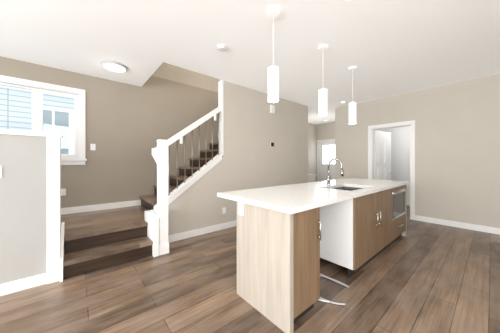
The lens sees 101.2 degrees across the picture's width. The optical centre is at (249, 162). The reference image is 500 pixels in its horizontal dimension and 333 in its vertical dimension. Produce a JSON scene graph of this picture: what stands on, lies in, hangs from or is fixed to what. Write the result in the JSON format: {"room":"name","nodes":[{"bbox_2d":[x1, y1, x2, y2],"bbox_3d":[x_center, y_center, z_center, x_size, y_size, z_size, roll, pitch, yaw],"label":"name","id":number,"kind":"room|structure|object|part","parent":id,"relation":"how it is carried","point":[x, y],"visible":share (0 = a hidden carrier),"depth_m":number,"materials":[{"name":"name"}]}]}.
{"room":"kitchen","nodes":[
{"label":"kitchen","id":0,"kind":"room"},
{"bbox_2d":[0,129,62,295],"bbox_3d":[-3.746,0.466,0.777,4.495,1.549,0.170,0,0,-40],"label":"wall","id":1,"kind":"structure","parent":0,"point":[30,208],"depth_m":2.03,"materials":[{"name":"beige paint"}]},
{"bbox_2d":[0,56,316,207],"bbox_3d":[-1.672,-1.485,4.672,12.700,5.450,0.140,0,0,-40],"label":"wall","id":2,"kind":"structure","parent":0,"point":[127,126],"depth_m":4.02,"materials":[{"name":"beige paint"}]},
{"bbox_2d":[0,75,86,164],"bbox_3d":[-3.610,-0.603,2.983,1.940,1.295,0.165,0,0,-40],"label":"window","id":3,"kind":"structure","parent":2,"relation":"in","point":[39,90],"depth_m":3.36,"materials":[{"name":"white paint"}]},
{"bbox_2d":[61,188,65,195],"bbox_3d":[-3.079,0.490,3.381,0.072,0.115,0.010,0,0,-40],"label":"outlet","id":4,"kind":"object","parent":2,"relation":"attached to","point":[63,192],"visible":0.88,"depth_m":3.38,"materials":[{"name":"white plastic"}]},
{"bbox_2d":[90,144,95,149],"bbox_3d":[-2.779,-0.270,3.635,0.072,0.115,0.011,0,0,-40],"label":"light switch","id":5,"kind":"object","parent":2,"relation":"attached to","point":[92,146],"visible":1,"depth_m":3.63,"materials":[{"name":"white plastic"}]},
{"bbox_2d":[168,80,307,242],"bbox_3d":[0.079,-1.485,4.388,3.840,5.450,0.141,0,0,-40],"label":"wall","id":6,"kind":"structure","parent":0,"point":[251,127],"depth_m":4.12,"materials":[{"name":"beige paint"}]},
{"bbox_2d":[270,105,274,113],"bbox_3d":[0.512,-1.200,4.660,0.120,0.180,0.040,0,0,-40],"label":"door chime","id":7,"kind":"object","parent":6,"relation":"attached to","point":[272,109],"visible":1,"depth_m":4.63,"materials":[{"name":"white plastic"}]},
{"bbox_2d":[0,205,499,332],"bbox_3d":[1.204,1.300,1.285,12.700,0.120,9.600,0,0,-40],"label":"floor","id":8,"kind":"structure","parent":0,"point":[424,277],"depth_m":1.91,"materials":[{"name":"wood"}]},
{"bbox_2d":[60,106,221,281],"bbox_3d":[-1.406,-0.280,3.679,7.020,3.040,1.717,0,0,-40],"label":"stairs","id":9,"kind":"structure","parent":8,"relation":"on","point":[98,237],"depth_m":2.79,"materials":[{"name":"wood"}]},
{"bbox_3d":[-3.413,0.807,3.091,3.200,0.105,0.015,0,0,-40],"label":"landing baseboard","id":10,"kind":"part","parent":9,"relation":"part of","materials":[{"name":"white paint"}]},
{"bbox_3d":[-0.927,-0.134,3.362,1.190,1.849,0.375,0,0,-40],"label":"guard rail","id":11,"kind":"part","parent":9,"relation":"part of","materials":[{"name":"white paint"}]},
{"bbox_2d":[308,174,315,182],"bbox_3d":[1.480,0.800,6.406,0.450,0.880,1.050,0,0,-40],"label":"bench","id":12,"kind":"object","parent":8,"relation":"on","point":[311,177],"visible":0.12,"depth_m":6.05,"materials":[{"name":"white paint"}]},
{"bbox_2d":[237,182,408,332],"bbox_3d":[1.286,0.800,2.651,3.085,0.880,0.747,0,0,-40],"label":"kitchen island","id":13,"kind":"object","parent":8,"relation":"on","point":[289,236],"depth_m":1.76,"materials":[{"name":"brown wood"}]},
{"bbox_2d":[217,178,404,213],"bbox_3d":[1.160,0.372,2.805,3.120,0.106,0.979,0,0,-40],"label":"island countertop","id":14,"kind":"structure","parent":13,"relation":"on","point":[286,199],"depth_m":2.11,"materials":[{"name":"white stone"}]},
{"bbox_2d":[325,158,343,185],"bbox_3d":[1.192,0.132,2.857,0.113,0.376,0.253,0,0,-40],"label":"faucet","id":15,"kind":"object","parent":14,"relation":"on","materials":[{"name":"silver metal"}]},
{"bbox_2d":[0,0,499,123],"bbox_3d":[1.204,-2.942,1.285,12.700,2.836,9.600,0,0,-40],"label":"ceiling","id":16,"kind":"structure","parent":0,"point":[387,48],"depth_m":2.59,"materials":[{"name":"white paint"}]},
{"bbox_2d":[101,61,127,71],"bbox_3d":[-2.136,-1.507,3.251,0.350,0.034,0.350,0,0,-40],"label":"recessed light","id":17,"kind":"object","parent":16,"relation":"in","point":[114,66],"visible":1,"depth_m":3.19,"materials":[{"name":"white plastic"}]},
{"bbox_2d":[217,44,226,51],"bbox_3d":[-0.371,-1.504,2.716,0.136,0.041,0.136,0,0,-40],"label":"smoke detector","id":18,"kind":"object","parent":16,"relation":"attached to","point":[221,47],"visible":1,"depth_m":2.68,"materials":[{"name":"white plastic"}]},
{"bbox_2d":[267,8,278,102],"bbox_3d":[0.237,-1.075,2.091,0.120,0.899,0.120,0,0,-40],"label":"pendant light","id":19,"kind":"object","parent":16,"relation":"hanging from","point":[273,77],"visible":1,"depth_m":2.05,"materials":[{"name":"white glass"}]},
{"bbox_2d":[318,44,327,115],"bbox_3d":[0.965,-1.075,2.715,0.120,0.899,0.120,0,0,-40],"label":"pendant light","id":20,"kind":"object","parent":16,"relation":"hanging from","point":[322,101],"visible":1,"depth_m":2.67,"materials":[{"name":"white glass"}]},
{"bbox_2d":[348,66,356,123],"bbox_3d":[1.653,-1.075,3.313,0.120,0.899,0.120,0,0,-40],"label":"pendant light","id":21,"kind":"object","parent":16,"relation":"hanging from","point":[352,112],"visible":1,"depth_m":3.28,"materials":[{"name":"white glass"}]},
{"bbox_2d":[317,122,334,141],"bbox_3d":[3.279,-0.142,7.667,0.155,2.764,1.983,0,0,-40],"label":"wall","id":22,"kind":"structure","parent":0,"point":[325,131],"depth_m":7.95,"materials":[{"name":"beige paint"}]},
{"bbox_2d":[317,139,334,181],"bbox_3d":[3.033,0.180,7.889,0.114,2.120,1.000,0,0,-40],"label":"door","id":23,"kind":"structure","parent":22,"relation":"attached to","point":[325,152],"depth_m":8.01,"materials":[{"name":"white paint"}]},
{"bbox_2d":[376,126,409,205],"bbox_3d":[3.429,-0.142,4.736,0.006,2.764,2.680,0,0,-40],"label":"wall","id":24,"kind":"structure","parent":0,"point":[400,153],"depth_m":4.70,"materials":[{"name":"white paint"}]},
{"bbox_2d":[335,74,499,234],"bbox_3d":[4.848,-0.142,2.969,0.156,2.764,7.450,0,0,-40],"label":"wall","id":25,"kind":"structure","parent":0,"point":[454,154],"depth_m":4.06,"materials":[{"name":"beige paint"}]},
{"bbox_2d":[374,130,391,179],"bbox_3d":[3.454,0.215,5.308,0.769,2.030,0.214,0,0,-40],"label":"door","id":26,"kind":"structure","parent":25,"relation":"attached to","point":[382,155],"depth_m":5.28,"materials":[{"name":"white paint"}]},
{"bbox_3d":[3.291,0.169,4.802,0.156,2.142,0.924,0,0,-40],"label":"door casing","id":27,"kind":"part","parent":25,"relation":"part of","materials":[{"name":"white paint"}]},
{"label":"outside","id":28,"kind":"structure","parent":0,"visible":0},
{"bbox_2d":[0,85,73,153],"bbox_3d":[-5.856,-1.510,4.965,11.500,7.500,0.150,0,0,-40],"label":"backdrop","id":29,"kind":"structure","parent":28,"point":[51,121],"depth_m":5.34,"materials":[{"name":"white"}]}
]}

